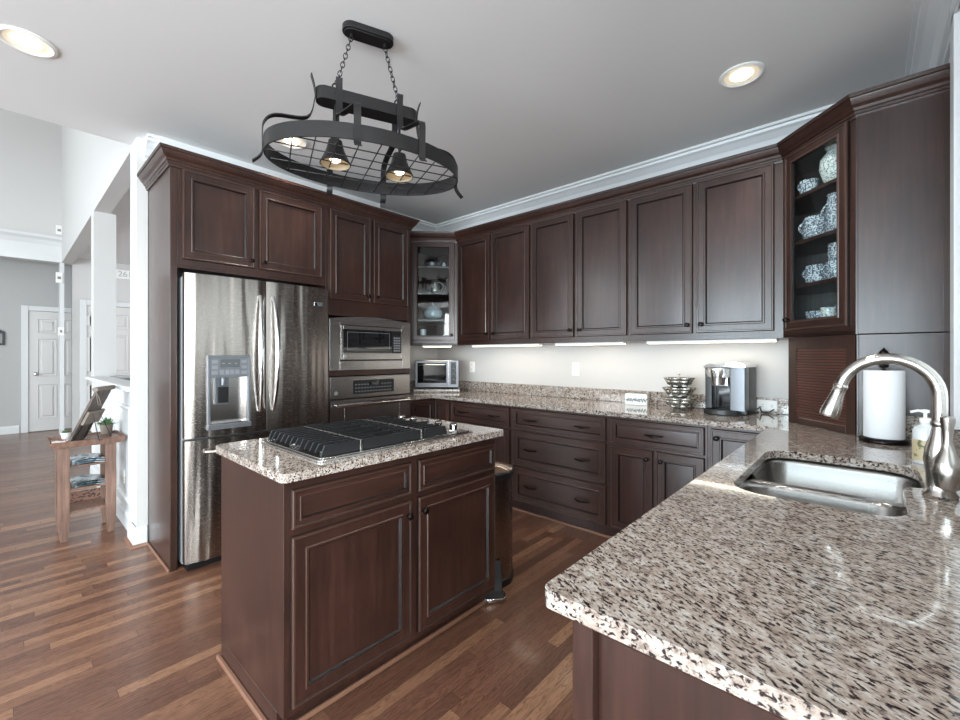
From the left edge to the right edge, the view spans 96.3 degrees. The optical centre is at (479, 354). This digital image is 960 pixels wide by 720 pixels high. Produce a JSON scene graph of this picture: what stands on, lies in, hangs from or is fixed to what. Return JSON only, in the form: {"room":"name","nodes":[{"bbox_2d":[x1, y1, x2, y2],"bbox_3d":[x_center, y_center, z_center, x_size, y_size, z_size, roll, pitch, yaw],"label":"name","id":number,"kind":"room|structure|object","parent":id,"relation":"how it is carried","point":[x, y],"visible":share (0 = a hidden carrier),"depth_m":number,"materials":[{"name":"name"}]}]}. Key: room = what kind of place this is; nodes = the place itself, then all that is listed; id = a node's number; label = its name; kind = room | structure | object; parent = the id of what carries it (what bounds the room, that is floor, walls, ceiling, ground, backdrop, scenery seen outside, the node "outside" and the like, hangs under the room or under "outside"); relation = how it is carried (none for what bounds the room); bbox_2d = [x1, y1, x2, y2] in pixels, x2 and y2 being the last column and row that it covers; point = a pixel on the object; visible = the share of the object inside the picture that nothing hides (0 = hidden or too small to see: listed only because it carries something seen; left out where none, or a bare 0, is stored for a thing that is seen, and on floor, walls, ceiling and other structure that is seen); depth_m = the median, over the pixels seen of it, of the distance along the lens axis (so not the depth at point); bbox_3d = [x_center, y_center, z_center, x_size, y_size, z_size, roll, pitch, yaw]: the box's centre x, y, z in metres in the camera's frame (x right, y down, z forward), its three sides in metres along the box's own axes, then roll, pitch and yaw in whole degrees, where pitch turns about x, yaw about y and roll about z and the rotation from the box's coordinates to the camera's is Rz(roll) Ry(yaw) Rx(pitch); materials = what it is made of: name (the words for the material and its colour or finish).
{"room":"kitchen","nodes":[
{"label":"kitchen","id":0,"kind":"room"},
{"bbox_2d":[0,258,70,432],"bbox_3d":[-8.646,-0.350,6.207,0.150,3.300,6.800,0,0,42],"label":"wall","id":1,"kind":"structure","parent":0,"point":[30,283],"depth_m":7.14,"materials":[{"name":"grey paint"}]},
{"bbox_2d":[0,425,18,434],"bbox_3d":[-9.202,1.235,5.470,0.014,0.130,4.560,0,0,42],"label":"baseboard","id":2,"kind":"structure","parent":1,"relation":"attached to","point":[6,429],"depth_m":7.08,"materials":[{"name":"white paint"}]},
{"bbox_2d":[21,305,70,432],"bbox_3d":[-7.306,0.235,7.490,0.103,2.130,0.940,0,0,42],"label":"door","id":3,"kind":"structure","parent":1,"relation":"in","point":[39,330],"depth_m":7.33,"materials":[{"name":"white paint"}]},
{"bbox_2d":[0,108,71,265],"bbox_3d":[-8.544,-2.900,5.239,0.200,2.800,5.200,0,0,42],"label":"wall header","id":4,"kind":"structure","parent":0,"point":[30,147],"depth_m":6.74,"materials":[{"name":"grey paint"}]},
{"bbox_2d":[0,228,61,262],"bbox_3d":[-8.460,-1.700,5.108,0.100,0.400,5.020,0,0,42],"label":"crown molding","id":5,"kind":"structure","parent":4,"relation":"attached to","point":[13,243],"depth_m":6.71,"materials":[{"name":"white paint"}]},
{"bbox_2d":[71,258,129,431],"bbox_3d":[-5.638,-0.160,8.509,0.120,2.920,3.550,0,0,42],"label":"wall","id":6,"kind":"structure","parent":0,"point":[81,268],"depth_m":7.22,"materials":[{"name":"grey paint"}]},
{"bbox_2d":[80,299,91,430],"bbox_3d":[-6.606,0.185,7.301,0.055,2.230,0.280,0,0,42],"label":"door","id":7,"kind":"structure","parent":6,"relation":"in","point":[85,305],"depth_m":7.23,"materials":[{"name":"grey paint"}]},
{"bbox_2d":[116,302,129,374],"bbox_3d":[-6.244,0.185,7.702,0.055,2.230,0.900,0,0,42],"label":"door","id":8,"kind":"structure","parent":6,"relation":"in","point":[122,314],"depth_m":7.61,"materials":[{"name":"grey paint"}]},
{"bbox_2d":[116,269,129,279],"bbox_3d":[-6.337,-1.430,7.624,0.023,0.160,0.600,0,0,42],"label":"sign","id":9,"kind":"object","parent":6,"relation":"attached to","point":[120,274],"visible":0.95,"depth_m":7.62,"materials":[{"name":"white plastic"}]},
{"bbox_2d":[59,126,147,541],"bbox_3d":[-4.604,-1.500,5.076,6.260,5.600,0.152,0,0,42],"label":"wall","id":10,"kind":"structure","parent":0,"point":[95,169],"depth_m":3.63,"materials":[{"name":"grey paint"}]},
{"bbox_2d":[90,465,146,544],"bbox_3d":[-3.228,1.235,3.754,2.476,0.130,0.076,0,0,42],"label":"baseboard","id":11,"kind":"structure","parent":10,"relation":"attached to","point":[138,535],"depth_m":3.00,"materials":[{"name":"white paint"}]},
{"bbox_2d":[130,145,131,522],"bbox_3d":[-2.454,-0.090,3.036,0.023,2.780,0.021,0,0,42],"label":"trim","id":12,"kind":"structure","parent":10,"relation":"attached to","point":[131,145],"depth_m":3.02,"materials":[{"name":"white paint"}]},
{"bbox_2d":[124,537,146,549],"bbox_3d":[-2.393,1.291,2.987,0.243,0.018,0.093,0,0,42],"label":"trim","id":13,"kind":"structure","parent":10,"relation":"attached to","point":[126,539],"depth_m":2.92,"materials":[{"name":"brown wood"}]},
{"bbox_2d":[158,136,379,207],"bbox_3d":[-1.626,-1.440,3.606,0.150,0.080,1.765,0,0,42],"label":"trim","id":14,"kind":"structure","parent":10,"relation":"attached to","point":[165,140],"depth_m":3.36,"materials":[{"name":"white paint"}]},
{"bbox_2d":[144,0,951,231],"bbox_3d":[-0.021,-1.405,2.581,4.025,0.150,3.000,0,0,42],"label":"crown molding","id":15,"kind":"structure","parent":10,"relation":"attached to","point":[929,41],"depth_m":2.97,"materials":[{"name":"white paint"}]},
{"bbox_2d":[410,380,959,456],"bbox_3d":[0.053,0.328,2.662,4.021,0.116,2.778,0,0,42],"label":"backsplash","id":16,"kind":"structure","parent":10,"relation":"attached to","point":[615,395],"depth_m":3.67,"materials":[{"name":"stone"}]},
{"bbox_2d":[78,188,129,264],"bbox_3d":[-3.425,-1.660,6.506,6.090,0.080,3.550,0,0,42],"label":"ceiling","id":17,"kind":"structure","parent":0,"point":[122,209],"depth_m":5.78,"materials":[{"name":"white paint"}]},
{"bbox_2d":[92,379,129,512],"bbox_3d":[-2.772,0.780,4.400,2.285,1.040,1.596,0,0,42],"label":"wall","id":18,"kind":"structure","parent":0,"point":[116,405],"depth_m":3.42,"materials":[{"name":"white paint"}]},
{"bbox_2d":[85,375,129,391],"bbox_3d":[-2.804,0.242,4.406,2.330,0.035,1.630,0,0,42],"label":"trim ledge","id":19,"kind":"object","parent":18,"relation":"on","point":[119,381],"visible":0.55,"depth_m":3.79,"materials":[{"name":"white paint"}]},
{"bbox_2d":[91,211,115,376],"bbox_3d":[-4.031,-0.637,4.606,0.200,1.725,0.180,0,0,42],"label":"wall column","id":20,"kind":"structure","parent":19,"relation":"on","point":[103,225],"depth_m":4.54,"materials":[{"name":"grey paint"}]},
{"bbox_2d":[148,190,436,539],"bbox_3d":[-1.429,-0.090,4.099,0.100,2.780,2.840,0,0,42],"label":"wall","id":21,"kind":"structure","parent":0,"point":[416,352],"depth_m":4.76,"materials":[{"name":"grey paint"}]},
{"bbox_2d":[177,168,324,286],"bbox_3d":[-1.733,-0.845,3.157,0.703,0.630,0.955,0,0,42],"label":"upper cabinet","id":22,"kind":"object","parent":21,"relation":"attached to","point":[225,228],"visible":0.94,"depth_m":2.87,"materials":[{"name":"brown wood"}]},
{"bbox_2d":[137,142,419,230],"bbox_3d":[-1.441,-1.180,3.421,0.652,0.100,1.938,0,0,42],"label":"crown molding","id":23,"kind":"structure","parent":22,"relation":"on","point":[163,156],"depth_m":2.90,"materials":[{"name":"brown wood"}]},
{"bbox_2d":[0,428,608,719],"bbox_3d":[-2.918,1.350,2.439,14.200,0.100,8.900,0,0,42],"label":"floor","id":24,"kind":"structure","parent":0,"point":[93,626],"depth_m":1.97,"materials":[{"name":"brown wood"}]},
{"bbox_2d":[45,430,125,542],"bbox_3d":[-2.905,0.950,3.169,0.366,0.701,0.406,0,0,42],"label":"side table","id":25,"kind":"object","parent":24,"relation":"on","point":[67,502],"visible":0.87,"depth_m":3.14,"materials":[{"name":"red wood"}]},
{"bbox_2d":[72,460,103,464],"bbox_3d":[-2.883,0.773,3.163,0.210,0.011,0.170,0,0,45],"label":"magazine","id":26,"kind":"object","parent":25,"relation":"on","point":[88,461],"visible":0.36,"depth_m":3.10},
{"bbox_2d":[71,457,104,463],"bbox_3d":[-2.893,0.762,3.170,0.210,0.015,0.170,0,0,42],"label":"magazine","id":27,"kind":"object","parent":26,"relation":"on","point":[97,458],"visible":0.39,"depth_m":3.11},
{"bbox_2d":[70,453,104,461],"bbox_3d":[-2.902,0.750,3.177,0.210,0.018,0.170,0,0,39],"label":"magazine","id":28,"kind":"object","parent":27,"relation":"on","point":[78,457],"visible":0.96,"depth_m":3.16,"materials":[{"name":"paper"}]},
{"bbox_2d":[70,460,105,467],"bbox_3d":[-2.909,0.787,3.173,0.268,0.014,0.200,0,0,42],"label":"shelf","id":29,"kind":"object","parent":25,"relation":"attached to","point":[102,462],"depth_m":3.09,"materials":[{"name":"red wood"}]},
{"bbox_2d":[70,481,105,490],"bbox_3d":[-2.909,0.947,3.173,0.268,0.014,0.200,0,0,42],"label":"shelf","id":30,"kind":"object","parent":25,"relation":"attached to","point":[101,484],"depth_m":3.10,"materials":[{"name":"red wood"}]},
{"bbox_2d":[70,497,105,513],"bbox_3d":[-2.909,1.107,3.173,0.268,0.014,0.200,0,0,42],"label":"shelf","id":31,"kind":"object","parent":25,"relation":"attached to","point":[85,503],"depth_m":3.16,"materials":[{"name":"red wood"}]},
{"bbox_2d":[72,481,104,487],"bbox_3d":[-2.883,0.933,3.163,0.210,0.011,0.170,0,0,45],"label":"magazine","id":32,"kind":"object","parent":25,"relation":"on","point":[99,482],"visible":0.39,"depth_m":3.11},
{"bbox_2d":[71,479,104,486],"bbox_3d":[-2.893,0.922,3.170,0.210,0.015,0.170,0,0,42],"label":"magazine","id":33,"kind":"object","parent":32,"relation":"on","point":[96,480],"visible":0.36,"depth_m":3.11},
{"bbox_2d":[70,474,104,484],"bbox_3d":[-2.902,0.910,3.177,0.210,0.018,0.170,0,0,39],"label":"magazine","id":34,"kind":"object","parent":33,"relation":"on","point":[78,479],"visible":0.96,"depth_m":3.16,"materials":[{"name":"paper"}]},
{"bbox_2d":[65,385,115,441],"bbox_3d":[-2.816,0.420,3.110,0.235,0.388,0.257,0,0,-18],"label":"picture frame","id":35,"kind":"object","parent":25,"relation":"on","point":[93,412],"visible":0.97,"depth_m":3.08,"materials":[{"name":"brown wood"}]},
{"bbox_2d":[97,417,118,434],"bbox_3d":[-2.905,0.544,3.338,0.138,0.137,0.122,0,0,-22],"label":"potted plant","id":36,"kind":"object","parent":25,"relation":"on","point":[109,423],"visible":0.93,"depth_m":3.33,"materials":[{"name":"green plant"}]},
{"bbox_2d":[149,166,176,571],"bbox_3d":[-2.053,0.070,2.776,0.570,2.460,0.038,0,0,42],"label":"end panel","id":37,"kind":"object","parent":24,"relation":"on","point":[163,193],"visible":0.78,"depth_m":2.67,"materials":[{"name":"brown wood"}]},
{"bbox_2d":[146,542,169,572],"bbox_3d":[-2.070,1.290,2.757,0.570,0.020,0.012,0,0,42],"label":"trim","id":38,"kind":"structure","parent":37,"relation":"attached to","point":[154,552],"depth_m":2.72,"materials":[{"name":"brown wood"}]},
{"bbox_2d":[177,272,327,570],"bbox_3d":[-1.670,0.403,3.089,0.817,1.785,0.909,0,0,42],"label":"refrigerator","id":39,"kind":"object","parent":24,"relation":"on","point":[252,355],"visible":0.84,"depth_m":2.72,"materials":[{"name":"grey metal"}]},
{"bbox_2d":[216,438,494,719],"bbox_3d":[-0.503,0.858,2.022,0.676,0.884,1.116,0,0,42],"label":"base cabinet","id":40,"kind":"object","parent":24,"relation":"on","point":[329,581],"visible":0.89,"depth_m":1.66,"materials":[{"name":"brown wood"}]},
{"bbox_2d":[216,417,503,483],"bbox_3d":[-0.509,0.401,2.034,0.695,0.030,1.137,0,0,42],"label":"countertop","id":41,"kind":"structure","parent":40,"relation":"on","point":[283,467],"depth_m":1.66,"materials":[{"name":"stone"}]},
{"bbox_2d":[261,415,472,462],"bbox_3d":[-0.497,0.359,2.008,0.537,0.054,0.810,0,0,42],"label":"cooktop","id":42,"kind":"object","parent":41,"relation":"in","point":[319,443],"visible":1,"depth_m":1.84,"materials":[{"name":"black metal"}]},
{"bbox_2d":[314,208,409,422],"bbox_3d":[-1.135,0.070,3.812,0.710,2.460,0.820,0,0,42],"label":"tall cabinet","id":43,"kind":"object","parent":24,"relation":"on","point":[367,261],"visible":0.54,"depth_m":3.56,"materials":[{"name":"brown wood"}]},
{"bbox_2d":[328,317,409,370],"bbox_3d":[-1.028,-0.097,3.720,0.382,0.437,0.783,0,0,42],"label":"microwave","id":44,"kind":"object","parent":43,"relation":"in","point":[350,347],"visible":1,"depth_m":3.55,"materials":[{"name":"silver metal"}]},
{"bbox_2d":[329,374,410,422],"bbox_3d":[-1.056,0.531,3.744,0.609,0.718,0.776,0,0,42],"label":"oven","id":45,"kind":"object","parent":43,"relation":"in","point":[351,397],"visible":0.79,"depth_m":3.56,"materials":[{"name":"silver metal"}]},
{"bbox_2d":[410,398,451,421],"bbox_3d":[-0.497,0.858,4.405,0.840,0.884,0.905,0,0,42],"label":"base cabinet","id":46,"kind":"object","parent":24,"relation":"on","point":[432,408],"visible":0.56,"depth_m":4.09,"materials":[{"name":"brown wood"}]},
{"bbox_2d":[452,400,516,507],"bbox_3d":[0.173,0.858,3.987,0.715,0.884,0.625,0,0,42],"label":"base cabinet","id":47,"kind":"object","parent":24,"relation":"on","point":[472,413],"visible":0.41,"depth_m":3.67,"materials":[{"name":"brown wood"}]},
{"bbox_2d":[484,461,513,602],"bbox_3d":[0.026,0.967,2.466,0.313,0.663,0.436,0,0,14],"label":"trash can","id":48,"kind":"object","parent":24,"relation":"on","point":[504,571],"visible":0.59,"depth_m":2.40,"materials":[{"name":"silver metal"}]},
{"bbox_2d":[512,507,611,538],"bbox_3d":[0.717,1.290,3.225,2.545,0.020,0.014,0,0,42],"label":"trim","id":49,"kind":"structure","parent":24,"relation":"on","point":[513,508],"depth_m":3.29,"materials":[{"name":"brown wood"}]},
{"bbox_2d":[512,406,612,536],"bbox_3d":[0.753,0.858,3.462,0.850,0.884,0.625,0,0,42],"label":"base cabinet","id":50,"kind":"object","parent":24,"relation":"on","point":[560,459],"visible":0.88,"depth_m":3.22,"materials":[{"name":"brown wood"}]},
{"bbox_2d":[609,416,707,535],"bbox_3d":[1.300,0.858,2.967,0.625,0.884,0.625,0,0,42],"label":"base cabinet","id":51,"kind":"object","parent":24,"relation":"on","point":[650,461],"visible":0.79,"depth_m":2.79,"materials":[{"name":"brown wood"}]},
{"bbox_2d":[573,474,785,719],"bbox_3d":[1.105,0.858,1.309,0.642,0.884,2.175,0,0,42],"label":"base cabinet","id":52,"kind":"object","parent":24,"relation":"on","point":[613,680],"visible":0.04,"depth_m":0.66,"materials":[{"name":"brown wood"}]},
{"bbox_2d":[410,380,959,719],"bbox_3d":[0.045,0.343,2.654,4.021,0.146,2.800,0,0,42],"label":"countertop","id":53,"kind":"structure","parent":52,"relation":"on","point":[794,610],"depth_m":0.74,"materials":[{"name":"stone"}]},
{"bbox_2d":[414,387,459,392],"bbox_3d":[-0.448,0.369,4.579,0.470,0.032,0.322,0,0,-1],"label":"board","id":54,"kind":"object","parent":53,"relation":"on","point":[421,389],"visible":0.87,"depth_m":4.42,"materials":[{"name":"stone"}]},
{"bbox_2d":[415,360,458,388],"bbox_3d":[-0.448,0.203,4.567,0.450,0.300,0.325,0,0,-1],"label":"toaster oven","id":55,"kind":"object","parent":54,"relation":"on","point":[428,373],"visible":1,"depth_m":4.44,"materials":[{"name":"silver metal"}]},
{"bbox_2d":[625,393,647,405],"bbox_3d":[1.215,0.343,3.330,0.168,0.085,0.062,0,0,30],"label":"sign box","id":56,"kind":"object","parent":53,"relation":"on","point":[630,398],"visible":1,"depth_m":3.30,"materials":[{"name":"white plastic"}]},
{"bbox_2d":[662,372,696,409],"bbox_3d":[1.413,0.254,3.051,0.213,0.262,0.234,0,0,42],"label":"basket","id":57,"kind":"object","parent":53,"relation":"on","point":[678,390],"visible":1,"depth_m":2.99,"materials":[{"name":"grey metal"}]},
{"bbox_2d":[703,361,757,415],"bbox_3d":[1.652,0.213,2.845,0.327,0.345,0.248,0,0,-45],"label":"coffee maker","id":58,"kind":"object","parent":53,"relation":"on","point":[730,387],"visible":1,"depth_m":2.77,"materials":[{"name":"silver plastic"}]},
{"bbox_2d":[703,408,741,415],"bbox_3d":[1.569,0.368,2.793,0.135,0.034,0.200,0,0,-45],"label":"drip tray","id":59,"kind":"object","parent":58,"relation":"on","point":[714,411],"depth_m":2.74,"materials":[{"name":"black plastic"}]},
{"bbox_2d":[757,400,777,411],"bbox_3d":[1.893,0.334,2.836,0.116,0.072,0.010,0,0,42],"label":"outlet","id":60,"kind":"object","parent":53,"relation":"attached to","point":[766,405],"visible":1,"depth_m":2.83,"materials":[{"name":"white plastic"}]},
{"bbox_2d":[739,458,921,516],"bbox_3d":[1.116,0.518,1.369,0.444,0.203,0.734,0,0,42],"label":"sink","id":61,"kind":"object","parent":53,"relation":"in","point":[855,489],"visible":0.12,"depth_m":1.56,"materials":[{"name":"silver metal"}]},
{"bbox_2d":[788,332,949,435],"bbox_3d":[1.995,0.144,2.266,0.607,0.484,0.622,0,0,42],"label":"appliance garage","id":62,"kind":"object","parent":53,"relation":"on","point":[815,364],"visible":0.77,"depth_m":2.10,"materials":[{"name":"brown wood"}]},
{"bbox_2d":[782,90,949,338],"bbox_3d":[2.003,-0.630,2.296,0.636,1.060,0.686,0,0,42],"label":"upper cabinet","id":63,"kind":"object","parent":62,"relation":"on","point":[891,184],"visible":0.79,"depth_m":1.99,"materials":[{"name":"brown wood"}]},
{"bbox_2d":[410,63,949,242],"bbox_3d":[0.656,-1.180,3.190,3.832,0.100,0.526,0,0,42],"label":"crown molding","id":64,"kind":"structure","parent":63,"relation":"attached to","point":[936,80],"depth_m":2.61,"materials":[{"name":"brown wood"}]},
{"bbox_2d":[797,178,819,193],"bbox_3d":[1.848,-0.939,2.415,0.092,0.075,0.095,0,0,-43],"label":"mug","id":65,"kind":"object","parent":63,"relation":"on","point":[805,185],"visible":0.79,"depth_m":2.38,"materials":[{"name":"ceramic"}]},
{"bbox_2d":[798,214,824,238],"bbox_3d":[1.861,-0.701,2.381,0.136,0.120,0.139,0,0,-42],"label":"mug","id":66,"kind":"object","parent":63,"relation":"on","point":[813,225],"visible":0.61,"depth_m":2.35,"materials":[{"name":"ceramic"}]},
{"bbox_2d":[805,311,820,317],"bbox_3d":[1.866,-0.202,2.365,0.128,0.075,0.128,0,0,42],"label":"bowl","id":67,"kind":"object","parent":63,"relation":"on","point":[810,314],"visible":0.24,"depth_m":2.34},
{"bbox_2d":[802,264,826,282],"bbox_3d":[1.859,-0.444,2.372,0.116,0.095,0.122,0,0,-44],"label":"mug","id":68,"kind":"object","parent":63,"relation":"on","point":[813,273],"visible":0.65,"depth_m":2.34,"materials":[{"name":"ceramic"}]},
{"bbox_2d":[795,178,835,215],"bbox_3d":[2.010,-0.891,2.306,0.591,0.018,0.611,0,0,43],"label":"shelf","id":69,"kind":"object","parent":63,"relation":"attached to","point":[811,202],"depth_m":2.44,"materials":[{"name":"brown wood"}]},
{"bbox_2d":[795,229,835,256],"bbox_3d":[2.010,-0.631,2.306,0.591,0.018,0.611,0,0,43],"label":"shelf","id":70,"kind":"object","parent":63,"relation":"attached to","point":[815,246],"depth_m":2.44,"materials":[{"name":"brown wood"}]},
{"bbox_2d":[795,277,835,295],"bbox_3d":[2.010,-0.386,2.306,0.591,0.018,0.611,0,0,43],"label":"shelf","id":71,"kind":"object","parent":63,"relation":"attached to","point":[827,287],"depth_m":2.44,"materials":[{"name":"brown wood"}]},
{"bbox_2d":[820,307,833,316],"bbox_3d":[1.855,-0.208,2.284,0.080,0.088,0.080,0,0,42],"label":"creamer","id":72,"kind":"object","parent":63,"relation":"on","point":[825,311],"visible":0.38,"depth_m":2.26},
{"bbox_2d":[819,140,835,182],"bbox_3d":[1.891,-1.019,2.271,0.160,0.235,0.160,0,0,42],"label":"ginger jar","id":73,"kind":"object","parent":63,"relation":"on","point":[827,167],"visible":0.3,"depth_m":2.25,"materials":[{"name":"ceramic"}]},
{"bbox_2d":[820,192,835,231],"bbox_3d":[1.869,-0.741,2.248,0.129,0.200,0.120,0,0,45],"label":"pitcher","id":74,"kind":"object","parent":63,"relation":"on","point":[829,217],"visible":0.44,"depth_m":2.23,"materials":[{"name":"ceramic"}]},
{"bbox_2d":[821,260,835,278],"bbox_3d":[1.855,-0.442,2.250,0.109,0.092,0.092,0,0,39],"label":"mug","id":75,"kind":"object","parent":63,"relation":"on","point":[830,266],"visible":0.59,"depth_m":2.23,"materials":[{"name":"ceramic"}]},
{"bbox_2d":[827,242,835,260],"bbox_3d":[1.871,-0.536,2.236,0.092,0.092,0.109,0,0,7],"label":"mug","id":76,"kind":"object","parent":75,"relation":"on","point":[831,252],"visible":0.27,"depth_m":2.24,"materials":[{"name":"ceramic"}]},
{"bbox_2d":[858,348,910,445],"bbox_3d":[1.790,0.176,1.907,0.172,0.418,0.172,0,0,42],"label":"paper towel holder","id":77,"kind":"object","parent":53,"relation":"on","point":[906,442],"visible":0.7,"depth_m":1.86,"materials":[{"name":"black metal"}]},
{"bbox_2d":[863,370,905,439],"bbox_3d":[1.790,0.216,1.907,0.138,0.295,0.138,0,0,42],"label":"paper towel roll","id":78,"kind":"object","parent":77,"relation":"on","point":[884,392],"visible":0.99,"depth_m":1.85,"materials":[{"name":"white"}]},
{"bbox_2d":[819,353,959,500],"bbox_3d":[1.160,0.190,1.230,0.301,0.391,0.112,0,0,42],"label":"faucet","id":79,"kind":"object","parent":53,"relation":"on","point":[941,461],"visible":1,"depth_m":1.17,"materials":[{"name":"silver metal"}]},
{"bbox_2d":[910,409,931,463],"bbox_3d":[1.586,0.289,1.532,0.067,0.192,0.067,0,0,-13],"label":"soap dispenser","id":80,"kind":"object","parent":53,"relation":"on","point":[920,433],"visible":0.73,"depth_m":1.52,"materials":[{"name":"white"}]},
{"bbox_2d":[912,422,931,463],"bbox_3d":[1.586,0.313,1.532,0.066,0.145,0.066,0,0,42],"label":"bottle","id":81,"kind":"object","parent":80,"relation":"attached to","point":[920,433],"depth_m":1.52,"materials":[{"name":"white"}]},
{"bbox_2d":[708,426,761,468],"bbox_3d":[1.666,0.858,2.641,0.355,0.884,0.618,0,0,42],"label":"base cabinet","id":82,"kind":"object","parent":24,"relation":"on","point":[722,442],"visible":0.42,"depth_m":2.50,"materials":[{"name":"brown wood"}]},
{"bbox_2d":[0,0,913,223],"bbox_3d":[-0.577,-1.530,-0.220,7.160,0.100,8.100,0,0,42],"label":"ceiling","id":83,"kind":"structure","parent":0,"point":[527,98],"depth_m":2.25,"materials":[{"name":"white paint"}]},
{"bbox_2d":[0,25,57,57],"bbox_3d":[-2.140,-1.474,2.032,0.210,0.012,0.210,0,0,42],"label":"recessed light","id":84,"kind":"object","parent":83,"relation":"in","point":[25,41],"visible":1,"depth_m":2.03,"materials":[{"name":"white plastic"}]},
{"bbox_2d":[277,137,307,148],"bbox_3d":[-1.302,-1.474,2.972,0.210,0.012,0.210,0,0,42],"label":"recessed light","id":85,"kind":"object","parent":83,"relation":"in","point":[296,141],"visible":0.59,"depth_m":2.98,"materials":[{"name":"white plastic"}]},
{"bbox_2d":[252,20,462,203],"bbox_3d":[-0.510,-1.137,1.968,0.937,0.686,0.588,0,0,-26],"label":"pot rack","id":86,"kind":"object","parent":83,"relation":"hanging from","point":[342,102],"visible":1,"depth_m":1.92,"materials":[{"name":"grey metal"}]},
{"bbox_2d":[320,104,350,170],"bbox_3d":[-0.641,-0.977,1.907,0.132,0.266,0.132,0,0,42],"label":"lamp","id":87,"kind":"object","parent":86,"relation":"on","point":[335,161],"depth_m":1.89,"materials":[{"name":"grey metal"}]},
{"bbox_2d":[385,129,412,181],"bbox_3d":[-0.382,-0.977,2.035,0.132,0.266,0.132,0,0,42],"label":"lamp","id":88,"kind":"object","parent":86,"relation":"on","point":[398,172],"depth_m":2.02,"materials":[{"name":"grey metal"}]},
{"bbox_2d":[719,61,764,87],"bbox_3d":[1.381,-1.474,2.271,0.210,0.012,0.210,0,0,42],"label":"recessed light","id":89,"kind":"object","parent":83,"relation":"in","point":[742,74],"visible":1,"depth_m":2.26,"materials":[{"name":"white plastic"}]},
{"bbox_2d":[437,340,787,398],"bbox_3d":[1.020,-0.090,3.731,4.025,2.780,0.100,0,0,42],"label":"wall","id":90,"kind":"structure","parent":0,"point":[639,366],"depth_m":3.54,"materials":[{"name":"grey paint"}]},
{"bbox_2d":[410,241,471,345],"bbox_3d":[-0.482,-0.630,4.569,0.673,1.060,0.673,0,0,42],"label":"upper cabinet","id":91,"kind":"object","parent":90,"relation":"attached to","point":[442,331],"visible":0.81,"depth_m":4.35,"materials":[{"name":"brown wood"}]},
{"bbox_2d":[424,303,442,318],"bbox_3d":[-0.486,-0.454,4.485,0.196,0.185,0.196,0,0,42],"label":"covered dish","id":92,"kind":"object","parent":91,"relation":"on","point":[431,312],"visible":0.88,"depth_m":4.41,"materials":[{"name":"clear glass"}]},
{"bbox_2d":[418,266,448,278],"bbox_3d":[-0.482,-0.891,4.569,0.626,0.018,0.626,0,0,42],"label":"shelf","id":93,"kind":"object","parent":91,"relation":"attached to","point":[430,272],"depth_m":4.60,"materials":[{"name":"brown wood"}]},
{"bbox_2d":[418,293,448,301],"bbox_3d":[-0.482,-0.621,4.569,0.626,0.018,0.626,0,0,42],"label":"shelf","id":94,"kind":"object","parent":91,"relation":"attached to","point":[422,297],"depth_m":4.58,"materials":[{"name":"brown wood"}]},
{"bbox_2d":[418,319,448,325],"bbox_3d":[-0.482,-0.351,4.569,0.626,0.018,0.626,0,0,42],"label":"shelf","id":95,"kind":"object","parent":91,"relation":"attached to","point":[421,322],"depth_m":4.52,"materials":[{"name":"brown wood"}]},
{"bbox_2d":[429,280,443,292],"bbox_3d":[-0.465,-0.704,4.472,0.133,0.145,0.119,0,0,36],"label":"pitcher","id":96,"kind":"object","parent":91,"relation":"on","point":[434,287],"visible":0.92,"depth_m":4.44,"materials":[{"name":"grey metal"}]},
{"bbox_2d":[457,224,530,344],"bbox_3d":[0.201,-0.630,4.146,0.907,1.060,0.373,0,0,42],"label":"upper cabinet","id":97,"kind":"object","parent":90,"relation":"attached to","point":[494,270],"visible":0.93,"depth_m":3.98,"materials":[{"name":"brown wood"}]},
{"bbox_2d":[472,343,542,346],"bbox_3d":[0.235,-0.090,4.015,0.800,0.019,0.070,0,0,42],"label":"light","id":98,"kind":"object","parent":97,"relation":"attached to","point":[538,344],"visible":0.99,"depth_m":3.97,"materials":[{"name":"white plastic"}]},
{"bbox_2d":[473,345,541,346],"bbox_3d":[0.235,-0.083,4.015,0.780,0.004,0.058,0,0,42],"label":"diffuser","id":99,"kind":"object","parent":98,"relation":"attached to","point":[473,345],"depth_m":4.06,"materials":[{"name":"beige"}]},
{"bbox_2d":[531,200,636,343],"bbox_3d":[0.861,-0.630,3.549,0.873,1.060,0.373,0,0,42],"label":"upper cabinet","id":100,"kind":"object","parent":90,"relation":"attached to","point":[580,260],"visible":0.96,"depth_m":3.39,"materials":[{"name":"brown wood"}]},
{"bbox_2d":[555,342,626,344],"bbox_3d":[0.873,-0.090,3.438,0.600,0.019,0.070,0,0,42],"label":"light","id":101,"kind":"object","parent":100,"relation":"attached to","point":[584,343],"visible":0.94,"depth_m":3.38,"materials":[{"name":"white plastic"}]},
{"bbox_2d":[629,163,787,341],"bbox_3d":[1.530,-0.630,2.942,0.934,1.060,0.373,0,0,42],"label":"upper cabinet","id":102,"kind":"object","parent":90,"relation":"attached to","point":[706,256],"visible":0.98,"depth_m":2.78,"materials":[{"name":"brown wood"}]},
{"bbox_2d":[646,338,778,343],"bbox_3d":[1.511,-0.090,2.861,0.780,0.019,0.070,0,0,42],"label":"light","id":103,"kind":"object","parent":102,"relation":"attached to","point":[769,339],"visible":1,"depth_m":2.80,"materials":[{"name":"white plastic"}]},
{"bbox_2d":[648,341,776,343],"bbox_3d":[1.511,-0.083,2.861,0.760,0.004,0.058,0,0,42],"label":"diffuser","id":104,"kind":"object","parent":103,"relation":"attached to","point":[649,342],"depth_m":2.88,"materials":[{"name":"beige"}]},
{"bbox_3d":[2.630,-0.090,0.250,3.035,2.780,3.100,0,0,42],"label":"wall","id":105,"kind":"structure","parent":0,"visible":0},
{"bbox_2d":[950,0,959,429],"bbox_3d":[1.336,-0.600,1.080,0.060,1.759,1.595,0,0,42],"label":"window trim","id":106,"kind":"structure","parent":105,"relation":"in","point":[955,4],"depth_m":1.62,"materials":[{"name":"white paint"}]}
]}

